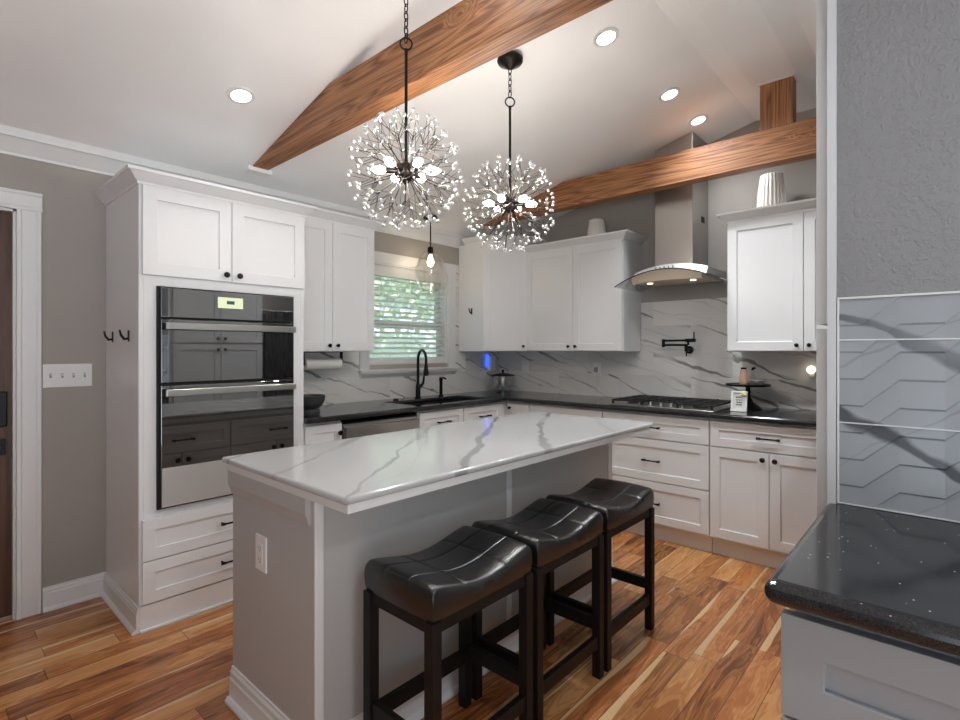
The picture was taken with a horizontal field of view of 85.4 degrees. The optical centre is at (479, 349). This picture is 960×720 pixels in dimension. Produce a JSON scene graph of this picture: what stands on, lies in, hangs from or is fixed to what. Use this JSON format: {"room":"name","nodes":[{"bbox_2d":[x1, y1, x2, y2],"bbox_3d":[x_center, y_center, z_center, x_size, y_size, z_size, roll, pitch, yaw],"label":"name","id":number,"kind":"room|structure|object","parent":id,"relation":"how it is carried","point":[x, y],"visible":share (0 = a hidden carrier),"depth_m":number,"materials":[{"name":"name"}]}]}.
{"room":"kitchen","nodes":[
{"label":"kitchen","id":0,"kind":"room"},
{"bbox_2d":[0,153,489,587],"bbox_3d":[-2.494,0.116,2.513,0.130,2.460,8.120,0,0,42],"label":"wall","id":1,"kind":"structure","parent":0,"point":[73,218],"depth_m":2.78,"materials":[{"name":"beige paint"}]},
{"bbox_2d":[0,187,42,619],"bbox_3d":[-2.657,0.271,2.299,0.174,2.150,1.102,0,0,42],"label":"door","id":2,"kind":"structure","parent":1,"relation":"in","point":[21,224],"depth_m":2.61,"materials":[{"name":"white wood"}]},
{"bbox_2d":[42,363,91,387],"bbox_3d":[-2.181,0.133,2.748,0.020,0.121,0.205,0,0,42],"label":"light switch","id":3,"kind":"object","parent":1,"relation":"attached to","point":[53,375],"visible":1,"depth_m":2.74,"materials":[{"name":"white plastic"}]},
{"bbox_2d":[42,572,104,612],"bbox_3d":[-2.155,1.286,2.770,0.030,0.120,0.269,0,0,42],"label":"baseboard","id":4,"kind":"structure","parent":1,"relation":"attached to","point":[72,592],"depth_m":2.76,"materials":[{"name":"white paint"}]},
{"bbox_2d":[0,124,471,247],"bbox_3d":[-2.458,-1.029,2.400,0.074,0.121,8.000,0,0,42],"label":"trim","id":5,"kind":"structure","parent":1,"relation":"attached to","point":[17,142],"depth_m":2.89,"materials":[{"name":"white paint"}]},
{"bbox_2d":[303,208,382,351],"bbox_3d":[-1.102,-0.463,3.676,0.377,0.949,0.769,0,0,42],"label":"upper cabinet","id":6,"kind":"object","parent":1,"relation":"attached to","point":[338,293],"visible":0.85,"depth_m":3.58,"materials":[{"name":"white paint"}]},
{"bbox_2d":[303,352,342,369],"bbox_3d":[-1.114,0.074,3.693,0.080,0.127,0.320,0,0,42],"label":"paper towel holder","id":7,"kind":"object","parent":6,"relation":"attached to","point":[308,363],"visible":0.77,"depth_m":3.65,"materials":[{"name":"white paper"}]},
{"bbox_2d":[303,265,498,404],"bbox_3d":[-0.650,-0.198,4.453,0.010,1.212,2.530,0,0,42],"label":"backsplash","id":8,"kind":"structure","parent":1,"relation":"attached to","point":[343,385],"depth_m":4.35,"materials":[{"name":"stone"}]},
{"bbox_2d":[358,251,458,378],"bbox_3d":[-0.626,-0.286,4.532,0.184,1.029,1.096,0,0,42],"label":"window","id":9,"kind":"structure","parent":1,"relation":"in","point":[381,259],"depth_m":4.69,"materials":[{"name":"white paint"}]},
{"bbox_2d":[370,266,446,362],"bbox_3d":[-0.619,-0.289,4.526,0.064,0.790,0.858,0,0,42],"label":"window blind","id":10,"kind":"object","parent":9,"relation":"attached to","point":[379,271],"visible":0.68,"depth_m":4.51,"materials":[{"name":"white paint"}]},
{"bbox_2d":[486,355,494,370],"bbox_3d":[0.108,0.129,5.250,0.050,0.165,0.101,0,0,42],"label":"plug","id":11,"kind":"object","parent":1,"relation":"attached to","point":[490,360],"visible":1,"depth_m":5.22,"materials":[{"name":"white plastic"}]},
{"bbox_2d":[486,355,488,366],"bbox_3d":[0.073,0.109,5.226,0.030,0.125,0.020,0,0,42],"label":"light","id":12,"kind":"object","parent":11,"relation":"attached to","point":[487,356],"depth_m":5.22,"materials":[{"name":"blue"}]},
{"bbox_2d":[459,235,545,350],"bbox_3d":[0.217,-0.512,4.930,0.636,1.046,0.636,0,0,42],"label":"upper cabinet","id":13,"kind":"object","parent":1,"relation":"attached to","point":[492,283],"visible":0.8,"depth_m":4.74,"materials":[{"name":"white paint"}]},
{"bbox_2d":[0,531,794,719],"bbox_3d":[0.059,1.371,1.155,5.720,0.050,6.720,0,0,42],"label":"floor","id":14,"kind":"structure","parent":0,"point":[712,651],"depth_m":2.23,"materials":[{"name":"brown wood"}]},
{"bbox_2d":[93,164,316,635],"bbox_3d":[-1.542,0.244,2.977,0.656,2.205,0.970,0,0,42],"label":"tall cabinet","id":15,"kind":"object","parent":14,"relation":"on","point":[164,567],"visible":0.84,"depth_m":2.65,"materials":[{"name":"white paint"}]},
{"bbox_2d":[103,331,112,341],"bbox_3d":[-1.977,-0.071,2.765,0.016,0.059,0.044,0,0,42],"label":"coat hook","id":16,"kind":"object","parent":15,"relation":"attached to","point":[105,335],"visible":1,"depth_m":2.76,"materials":[{"name":"black metal"}]},
{"bbox_2d":[119,330,128,341],"bbox_3d":[-1.758,-0.071,2.568,0.016,0.059,0.044,0,0,42],"label":"coat hook","id":17,"kind":"object","parent":15,"relation":"attached to","point":[120,333],"visible":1,"depth_m":2.57,"materials":[{"name":"black metal"}]},
{"bbox_2d":[156,286,295,509],"bbox_3d":[-1.510,0.233,2.952,0.622,1.092,0.711,0,0,42],"label":"double oven","id":18,"kind":"object","parent":15,"relation":"in","point":[225,385],"visible":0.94,"depth_m":2.70,"materials":[{"name":"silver metal"}]},
{"bbox_2d":[303,421,342,444],"bbox_3d":[-1.172,0.896,3.401,0.619,0.900,0.267,0,0,42],"label":"base cabinet","id":19,"kind":"object","parent":14,"relation":"on","point":[326,431],"visible":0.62,"depth_m":3.21,"materials":[{"name":"white paint"}]},
{"bbox_2d":[341,413,418,438],"bbox_3d":[-0.863,0.909,3.738,0.592,0.875,0.636,0,0,42],"label":"dishwasher","id":20,"kind":"object","parent":14,"relation":"on","point":[352,428],"visible":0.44,"depth_m":3.53,"materials":[{"name":"silver metal"}]},
{"bbox_2d":[225,427,649,719],"bbox_3d":[-0.032,0.889,2.472,0.863,0.915,1.985,0,0,42],"label":"kitchen island","id":21,"kind":"object","parent":14,"relation":"on","point":[298,624],"visible":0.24,"depth_m":1.83,"materials":[{"name":"grey paint"}]},
{"bbox_2d":[256,533,266,573],"bbox_3d":[-0.775,0.718,1.839,0.078,0.124,0.009,0,0,42],"label":"power outlet","id":22,"kind":"object","parent":21,"relation":"attached to","point":[261,541],"visible":1,"depth_m":1.83,"materials":[{"name":"white plastic"}]},
{"bbox_2d":[258,543,261,563],"bbox_3d":[-0.777,0.718,1.837,0.034,0.070,0.002,0,0,42],"label":"receptacle","id":23,"kind":"object","parent":22,"relation":"attached to","point":[259,544],"depth_m":1.84,"materials":[{"name":"white plastic"}]},
{"bbox_2d":[222,411,652,504],"bbox_3d":[-0.008,0.420,2.458,0.836,0.023,2.010,0,0,42],"label":"island countertop","id":24,"kind":"structure","parent":21,"relation":"on","point":[348,471],"depth_m":2.05,"materials":[{"name":"white stone"}]},
{"bbox_2d":[363,525,532,719],"bbox_3d":[-0.094,1.003,1.717,0.325,0.687,0.471,0,0,42],"label":"bar stool","id":25,"kind":"object","parent":14,"relation":"on","point":[440,586],"visible":1,"depth_m":1.65,"materials":[{"name":"black leather"}]},
{"bbox_2d":[416,402,501,427],"bbox_3d":[-0.331,0.896,4.329,0.627,0.900,0.946,0,0,42],"label":"base cabinet","id":26,"kind":"object","parent":14,"relation":"on","point":[428,418],"visible":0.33,"depth_m":4.10,"materials":[{"name":"white paint"}]},
{"bbox_2d":[455,399,530,415],"bbox_3d":[0.281,0.896,4.859,0.826,0.900,0.656,0,0,42],"label":"base cabinet","id":27,"kind":"object","parent":14,"relation":"on","point":[508,407],"visible":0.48,"depth_m":4.50,"materials":[{"name":"white paint"}]},
{"bbox_2d":[303,390,815,426],"bbox_3d":[0.531,0.426,3.381,3.178,0.036,2.517,0,0,42],"label":"countertop","id":28,"kind":"structure","parent":27,"relation":"on","point":[355,410],"depth_m":3.74,"materials":[{"name":"black stone"}]},
{"bbox_2d":[303,394,325,412],"bbox_3d":[-1.125,0.353,3.441,0.200,0.110,0.200,0,0,42],"label":"mixing bowl","id":29,"kind":"object","parent":28,"relation":"on","point":[312,403],"visible":0.71,"depth_m":3.38,"materials":[{"name":"grey ceramic"}]},
{"bbox_2d":[415,349,428,398],"bbox_3d":[-0.488,0.200,4.340,0.090,0.418,0.213,0,0,-16],"label":"kitchen faucet","id":30,"kind":"object","parent":28,"relation":"on","point":[425,372],"visible":1,"depth_m":4.39,"materials":[{"name":"black metal"}]},
{"bbox_2d":[407,399,465,413],"bbox_3d":[-0.329,0.538,4.264,0.380,0.186,0.840,0,0,42],"label":"sink","id":31,"kind":"object","parent":28,"relation":"in","point":[437,402],"visible":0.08,"depth_m":4.45,"materials":[{"name":"black metal"}]},
{"bbox_2d":[439,377,445,395],"bbox_3d":[-0.325,0.322,4.586,0.099,0.173,0.044,0,0,42],"label":"soap dispenser","id":32,"kind":"object","parent":28,"relation":"on","point":[440,378],"visible":0.99,"depth_m":4.59,"materials":[{"name":"black metal"}]},
{"bbox_2d":[487,369,517,391],"bbox_3d":[0.223,0.298,5.086,0.300,0.220,0.300,0,0,42],"label":"glass cake stand","id":33,"kind":"object","parent":28,"relation":"on","point":[502,370],"visible":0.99,"depth_m":5.07,"materials":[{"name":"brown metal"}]},
{"bbox_2d":[609,395,730,412],"bbox_3d":[1.423,0.386,3.843,0.756,0.045,0.530,0,0,42],"label":"gas cooktop","id":34,"kind":"object","parent":28,"relation":"in","point":[650,401],"visible":0.94,"depth_m":3.74,"materials":[{"name":"silver metal"}]},
{"bbox_2d":[609,401,730,412],"bbox_3d":[1.423,0.404,3.843,0.756,0.010,0.530,0,0,42],"label":"steel tray","id":35,"kind":"object","parent":34,"relation":"attached to","point":[650,404],"depth_m":3.67,"materials":[{"name":"grey metal"}]},
{"bbox_2d":[730,391,747,411],"bbox_3d":[1.719,0.339,3.447,0.102,0.136,0.035,0,0,42],"label":"sign","id":36,"kind":"object","parent":28,"relation":"on","point":[739,399],"visible":1,"depth_m":3.45,"materials":[{"name":"white paper"}]},
{"bbox_2d":[733,393,744,409],"bbox_3d":[1.720,0.340,3.450,0.074,0.111,0.022,0,0,42],"label":"print","id":37,"kind":"object","parent":36,"relation":"attached to","point":[738,398],"depth_m":3.45,"materials":[{"name":"grey paper"}]},
{"bbox_2d":[725,383,770,409],"bbox_3d":[1.857,0.322,3.606,0.283,0.174,0.283,0,0,42],"label":"cake stand","id":38,"kind":"object","parent":28,"relation":"on","point":[751,405],"visible":0.7,"depth_m":3.55,"materials":[{"name":"black metal"}]},
{"bbox_2d":[739,367,747,384],"bbox_3d":[1.832,0.180,3.615,0.051,0.120,0.051,0,0,42],"label":"bottle","id":39,"kind":"object","parent":38,"relation":"on","point":[743,378],"visible":1,"depth_m":3.60,"materials":[{"name":"beige ceramic"}]},
{"bbox_2d":[748,380,762,384],"bbox_3d":[1.880,0.222,3.546,0.092,0.037,0.092,0,0,42],"label":"salt dish","id":40,"kind":"object","parent":38,"relation":"on","point":[752,382],"visible":0.8,"depth_m":3.51,"materials":[{"name":"grey ceramic"}]},
{"bbox_2d":[471,498,603,719],"bbox_3d":[0.236,1.003,2.083,0.325,0.687,0.471,0,0,42],"label":"bar stool","id":41,"kind":"object","parent":14,"relation":"on","point":[556,533],"visible":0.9,"depth_m":2.02,"materials":[{"name":"black leather"}]},
{"bbox_2d":[530,403,603,417],"bbox_3d":[0.854,0.896,4.362,0.682,0.900,0.627,0,0,42],"label":"base cabinet","id":42,"kind":"object","parent":14,"relation":"on","point":[579,411],"visible":0.02,"depth_m":4.14,"materials":[{"name":"white paint"}]},
{"bbox_2d":[545,478,654,671],"bbox_3d":[0.569,1.003,2.452,0.325,0.687,0.471,0,0,42],"label":"bar stool","id":43,"kind":"object","parent":14,"relation":"on","point":[622,505],"visible":0.81,"depth_m":2.40,"materials":[{"name":"black leather"}]},
{"bbox_2d":[603,409,712,552],"bbox_3d":[1.397,0.896,3.872,0.776,0.900,0.627,0,0,42],"label":"base cabinet","id":44,"kind":"object","parent":14,"relation":"on","point":[672,459],"visible":0.55,"depth_m":3.58,"materials":[{"name":"white paint"}]},
{"bbox_2d":[710,418,815,568],"bbox_3d":[1.948,0.896,3.376,0.700,0.900,0.627,0,0,42],"label":"base cabinet","id":45,"kind":"object","parent":14,"relation":"on","point":[763,475],"visible":0.71,"depth_m":3.21,"materials":[{"name":"white paint"}]},
{"bbox_2d":[816,0,826,517],"bbox_3d":[1.469,0.136,1.536,0.734,2.420,0.855,0,0,42],"label":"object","id":46,"kind":"object","parent":14,"relation":"on","point":[821,5],"visible":0.07,"depth_m":1.44,"materials":[{"name":"grey paint"}]},
{"bbox_2d":[781,608,959,719],"bbox_3d":[1.387,0.901,0.565,1.756,0.890,0.648,0,0,42],"label":"base cabinet","id":47,"kind":"object","parent":14,"relation":"on","point":[831,670],"visible":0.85,"depth_m":0.87,"materials":[{"name":"grey paint"}]},
{"bbox_2d":[764,504,959,657],"bbox_3d":[1.399,0.430,0.557,1.828,0.044,0.652,0,0,42],"label":"countertop","id":48,"kind":"structure","parent":47,"relation":"on","point":[896,576],"depth_m":0.94,"materials":[{"name":"black stone"}]},
{"bbox_2d":[0,0,815,236],"bbox_3d":[-0.406,-1.393,0.550,5.600,0.773,8.000,0,0,42],"label":"ceiling","id":49,"kind":"structure","parent":0,"point":[147,79],"depth_m":2.72,"materials":[{"name":"white paint"}]},
{"bbox_2d":[226,86,254,103],"bbox_3d":[-1.195,-1.273,2.600,0.128,0.036,0.132,0,0,42],"label":"recessed light","id":50,"kind":"object","parent":49,"relation":"in","point":[237,94],"visible":1,"depth_m":2.59,"materials":[{"name":"white paint"}]},
{"bbox_2d":[346,0,464,231],"bbox_3d":[-0.301,-1.008,2.112,0.458,1.037,0.471,0,0,-37],"label":"chandelier","id":51,"kind":"object","parent":49,"relation":"hanging from","point":[405,172],"visible":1,"depth_m":2.09,"materials":[{"name":"clear glass"}]},
{"bbox_2d":[371,166,396,173],"bbox_3d":[-0.381,-0.730,2.111,0.086,0.033,0.086,0,0,42],"label":"bulb","id":52,"kind":"object","parent":51,"relation":"attached to","point":[377,169],"depth_m":2.10,"materials":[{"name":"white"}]},
{"bbox_2d":[384,157,402,170],"bbox_3d":[-0.339,-0.730,2.041,0.047,0.033,0.111,0,0,42],"label":"bulb","id":53,"kind":"object","parent":51,"relation":"attached to","point":[388,160],"depth_m":2.04,"materials":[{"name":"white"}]},
{"bbox_2d":[407,158,421,170],"bbox_3d":[-0.254,-0.730,2.045,0.111,0.033,0.047,0,0,42],"label":"bulb","id":54,"kind":"object","parent":51,"relation":"attached to","point":[419,161],"depth_m":2.02,"materials":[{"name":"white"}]},
{"bbox_2d":[414,174,424,181],"bbox_3d":[-0.262,-0.730,2.190,0.047,0.033,0.111,0,0,42],"label":"bulb","id":55,"kind":"object","parent":51,"relation":"attached to","point":[418,175],"depth_m":2.19,"materials":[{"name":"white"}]},
{"bbox_2d":[415,167,440,174],"bbox_3d":[-0.220,-0.730,2.120,0.086,0.033,0.086,0,0,42],"label":"bulb","id":56,"kind":"object","parent":51,"relation":"attached to","point":[435,172],"depth_m":2.11,"materials":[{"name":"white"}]},
{"bbox_2d":[415,214,445,291],"bbox_3d":[-0.418,-0.814,4.390,0.259,0.640,0.259,0,0,42],"label":"pendant lamp","id":57,"kind":"object","parent":49,"relation":"hanging from","point":[430,262],"visible":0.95,"depth_m":4.37,"materials":[{"name":"brown metal"}]},
{"bbox_2d":[428,247,432,254],"bbox_3d":[-0.418,-0.837,4.390,0.047,0.064,0.047,0,0,42],"label":"socket","id":58,"kind":"object","parent":57,"relation":"attached to","point":[430,249],"depth_m":4.37,"materials":[{"name":"brown metal"}]},
{"bbox_2d":[253,0,612,169],"bbox_3d":[0.429,-1.240,1.622,4.896,0.217,0.100,0,0,42],"label":"ceiling beam","id":59,"kind":"structure","parent":49,"relation":"attached to","point":[470,34],"depth_m":2.16,"materials":[{"name":"brown wood"}]},
{"bbox_2d":[244,165,271,176],"bbox_3d":[-1.391,-1.122,3.262,0.065,0.027,0.150,0,0,42],"label":"trim","id":60,"kind":"structure","parent":59,"relation":"attached to","point":[249,168],"depth_m":3.25,"materials":[{"name":"white paint"}]},
{"bbox_2d":[462,50,554,251],"bbox_3d":[0.152,-1.010,2.683,0.485,1.013,0.483,0,0,42],"label":"chandelier","id":61,"kind":"object","parent":49,"relation":"hanging from","point":[511,60],"visible":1,"depth_m":2.66,"materials":[{"name":"clear glass"}]},
{"bbox_2d":[483,200,503,206],"bbox_3d":[0.074,-0.753,2.676,0.086,0.033,0.086,0,0,42],"label":"bulb","id":62,"kind":"object","parent":61,"relation":"attached to","point":[489,203],"depth_m":2.67,"materials":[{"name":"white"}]},
{"bbox_2d":[498,195,508,204],"bbox_3d":[0.116,-0.753,2.605,0.047,0.033,0.111,0,0,42],"label":"bulb","id":63,"kind":"object","parent":61,"relation":"attached to","point":[505,201],"depth_m":2.61,"materials":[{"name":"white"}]},
{"bbox_2d":[513,195,526,204],"bbox_3d":[0.201,-0.753,2.610,0.111,0.033,0.047,0,0,42],"label":"bulb","id":64,"kind":"object","parent":61,"relation":"attached to","point":[524,198],"depth_m":2.59,"materials":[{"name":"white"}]},
{"bbox_2d":[517,201,536,206],"bbox_3d":[0.235,-0.753,2.684,0.086,0.033,0.086,0,0,42],"label":"bulb","id":65,"kind":"object","parent":61,"relation":"attached to","point":[525,203],"depth_m":2.67,"materials":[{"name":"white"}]},
{"bbox_2d":[593,27,618,46],"bbox_3d":[0.643,-1.595,2.655,0.128,0.036,0.132,0,0,42],"label":"recessed light","id":66,"kind":"object","parent":49,"relation":"in","point":[607,36],"visible":1,"depth_m":2.65,"materials":[{"name":"white paint"}]},
{"bbox_2d":[484,117,815,226],"bbox_3d":[1.857,-1.249,3.169,4.847,0.210,0.100,0,0,42],"label":"ceiling beam","id":67,"kind":"structure","parent":49,"relation":"attached to","point":[794,142],"depth_m":3.52,"materials":[{"name":"brown wood"}]},
{"bbox_2d":[760,76,795,130],"bbox_3d":[1.828,-1.496,3.193,0.180,0.285,0.093,0,0,42],"label":"post","id":68,"kind":"object","parent":67,"relation":"on","point":[777,98],"visible":0.76,"depth_m":3.15,"materials":[{"name":"brown wood"}]},
{"bbox_2d":[757,74,798,88],"bbox_3d":[1.828,-1.636,3.193,0.200,0.006,0.117,0,0,42],"label":"trim","id":69,"kind":"structure","parent":68,"relation":"attached to","point":[793,75],"depth_m":3.15,"materials":[{"name":"white paint"}]},
{"bbox_2d":[659,87,679,100],"bbox_3d":[1.183,-1.596,3.248,0.128,0.036,0.132,0,0,42],"label":"recessed light","id":70,"kind":"object","parent":49,"relation":"in","point":[671,93],"visible":1,"depth_m":3.24,"materials":[{"name":"white paint"}]},
{"bbox_2d":[688,114,707,125],"bbox_3d":[1.515,-1.596,3.615,0.128,0.036,0.132,0,0,42],"label":"recessed light","id":71,"kind":"object","parent":49,"relation":"in","point":[697,120],"visible":1,"depth_m":3.61,"materials":[{"name":"white paint"}]},
{"bbox_2d":[511,108,815,410],"bbox_3d":[2.313,-0.169,3.566,5.600,3.030,0.120,0,0,42],"label":"wall","id":72,"kind":"structure","parent":0,"point":[636,214],"depth_m":3.98,"materials":[{"name":"beige paint"}]},
{"bbox_2d":[522,361,527,372],"bbox_3d":[0.447,0.168,5.148,0.075,0.120,0.007,0,0,42],"label":"power outlet","id":73,"kind":"object","parent":72,"relation":"attached to","point":[524,363],"visible":1,"depth_m":5.15,"materials":[{"name":"white plastic"}]},
{"bbox_2d":[525,229,647,350],"bbox_3d":[0.890,-0.463,4.512,1.008,0.949,0.377,0,0,42],"label":"upper cabinet","id":74,"kind":"object","parent":72,"relation":"attached to","point":[574,303],"visible":0.99,"depth_m":4.33,"materials":[{"name":"white paint"}]},
{"bbox_2d":[587,218,605,235],"bbox_3d":[0.996,-1.001,4.443,0.161,0.215,0.161,0,0,42],"label":"ribbed vase","id":75,"kind":"object","parent":74,"relation":"on","point":[596,226],"visible":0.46,"depth_m":4.38,"materials":[{"name":"white ceramic"}]},
{"bbox_2d":[593,362,600,375],"bbox_3d":[1.037,0.171,4.615,0.075,0.120,0.009,0,0,42],"label":"power outlet","id":76,"kind":"object","parent":72,"relation":"attached to","point":[598,365],"visible":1,"depth_m":4.61,"materials":[{"name":"white plastic"}]},
{"bbox_2d":[594,367,597,394],"bbox_3d":[1.025,0.276,4.600,0.030,0.250,0.040,0,0,42],"label":"cord","id":77,"kind":"object","parent":76,"relation":"attached to","point":[595,368],"visible":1,"depth_m":4.59,"materials":[{"name":"white plastic"}]},
{"bbox_2d":[499,297,815,410],"bbox_3d":[1.378,0.007,4.321,3.200,0.802,0.010,0,0,42],"label":"backsplash","id":78,"kind":"structure","parent":72,"relation":"attached to","point":[657,370],"depth_m":4.16,"materials":[{"name":"stone"}]},
{"bbox_2d":[615,131,725,286],"bbox_3d":[1.470,-1.027,3.895,0.767,1.100,0.518,0,0,42],"label":"range hood","id":79,"kind":"object","parent":72,"relation":"attached to","point":[681,213],"visible":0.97,"depth_m":3.83,"materials":[{"name":"silver metal"}]},
{"bbox_2d":[662,332,695,355],"bbox_3d":[1.561,-0.045,4.062,0.274,0.188,0.129,0,0,42],"label":"pot filler","id":80,"kind":"object","parent":72,"relation":"attached to","point":[689,349],"visible":1,"depth_m":4.04,"materials":[{"name":"black metal"}]},
{"bbox_2d":[716,198,826,351],"bbox_3d":[2.100,-0.463,3.422,0.924,0.949,0.377,0,0,42],"label":"upper cabinet","id":81,"kind":"object","parent":72,"relation":"attached to","point":[771,249],"visible":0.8,"depth_m":3.40,"materials":[{"name":"white paint"}]},
{"bbox_2d":[757,172,785,206],"bbox_3d":[1.988,-1.044,3.549,0.182,0.300,0.182,0,0,42],"label":"ribbed vase","id":82,"kind":"object","parent":81,"relation":"on","point":[771,189],"visible":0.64,"depth_m":3.49,"materials":[{"name":"white ceramic"}]},
{"bbox_2d":[807,367,815,384],"bbox_3d":[2.255,0.174,3.517,0.075,0.120,0.009,0,0,42],"label":"power outlet","id":83,"kind":"object","parent":72,"relation":"attached to","point":[811,381],"visible":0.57,"depth_m":3.52,"materials":[{"name":"white plastic"}]},
{"bbox_2d":[807,366,815,377],"bbox_3d":[2.230,0.146,3.502,0.052,0.080,0.047,0,0,42],"label":"night light","id":84,"kind":"object","parent":83,"relation":"attached to","point":[811,370],"visible":1,"depth_m":3.49,"materials":[{"name":"white plastic"}]},
{"bbox_2d":[837,0,959,523],"bbox_3d":[2.948,-0.129,-0.318,5.255,2.950,0.120,0,0,42],"label":"wall","id":85,"kind":"structure","parent":0,"point":[898,61],"depth_m":1.31,"materials":[{"name":"grey paint"}]},
{"bbox_2d":[827,0,836,504],"bbox_3d":[0.987,-0.129,1.444,0.020,2.950,0.128,0,0,42],"label":"trim","id":86,"kind":"structure","parent":85,"relation":"attached to","point":[831,4],"depth_m":1.40,"materials":[{"name":"grey paint"}]},
{"bbox_2d":[837,291,959,522],"bbox_3d":[1.680,0.134,0.737,1.952,0.548,0.008,0,0,42],"label":"trim","id":87,"kind":"structure","parent":85,"relation":"attached to","point":[946,292],"depth_m":1.34,"materials":[{"name":"white paint"}]},
{"bbox_2d":[839,293,959,520],"bbox_3d":[1.682,0.136,0.738,1.950,0.544,0.004,0,0,42],"label":"backsplash","id":88,"kind":"structure","parent":85,"relation":"attached to","point":[908,383],"depth_m":1.30,"materials":[{"name":"stone"}]},
{"label":"outside","id":89,"kind":"structure","parent":0,"visible":0},
{"bbox_3d":[-5.751,1.821,9.407,13.800,0.050,26.000,0,0,42],"label":"ground","id":90,"kind":"structure","parent":89,"visible":0},
{"bbox_2d":[370,333,435,357],"bbox_3d":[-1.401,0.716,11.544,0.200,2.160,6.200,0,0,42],"label":"house","id":91,"kind":"structure","parent":90,"relation":"on","point":[381,335],"depth_m":11.14,"materials":[{"name":"white"}]},
{"bbox_2d":[374,276,435,356],"bbox_3d":[-1.564,-0.629,9.695,1.609,4.854,4.393,0,0,42],"label":"tree","id":92,"kind":"object","parent":90,"relation":"on","point":[384,278],"visible":0.12,"depth_m":9.64,"materials":[{"name":"green plant"}]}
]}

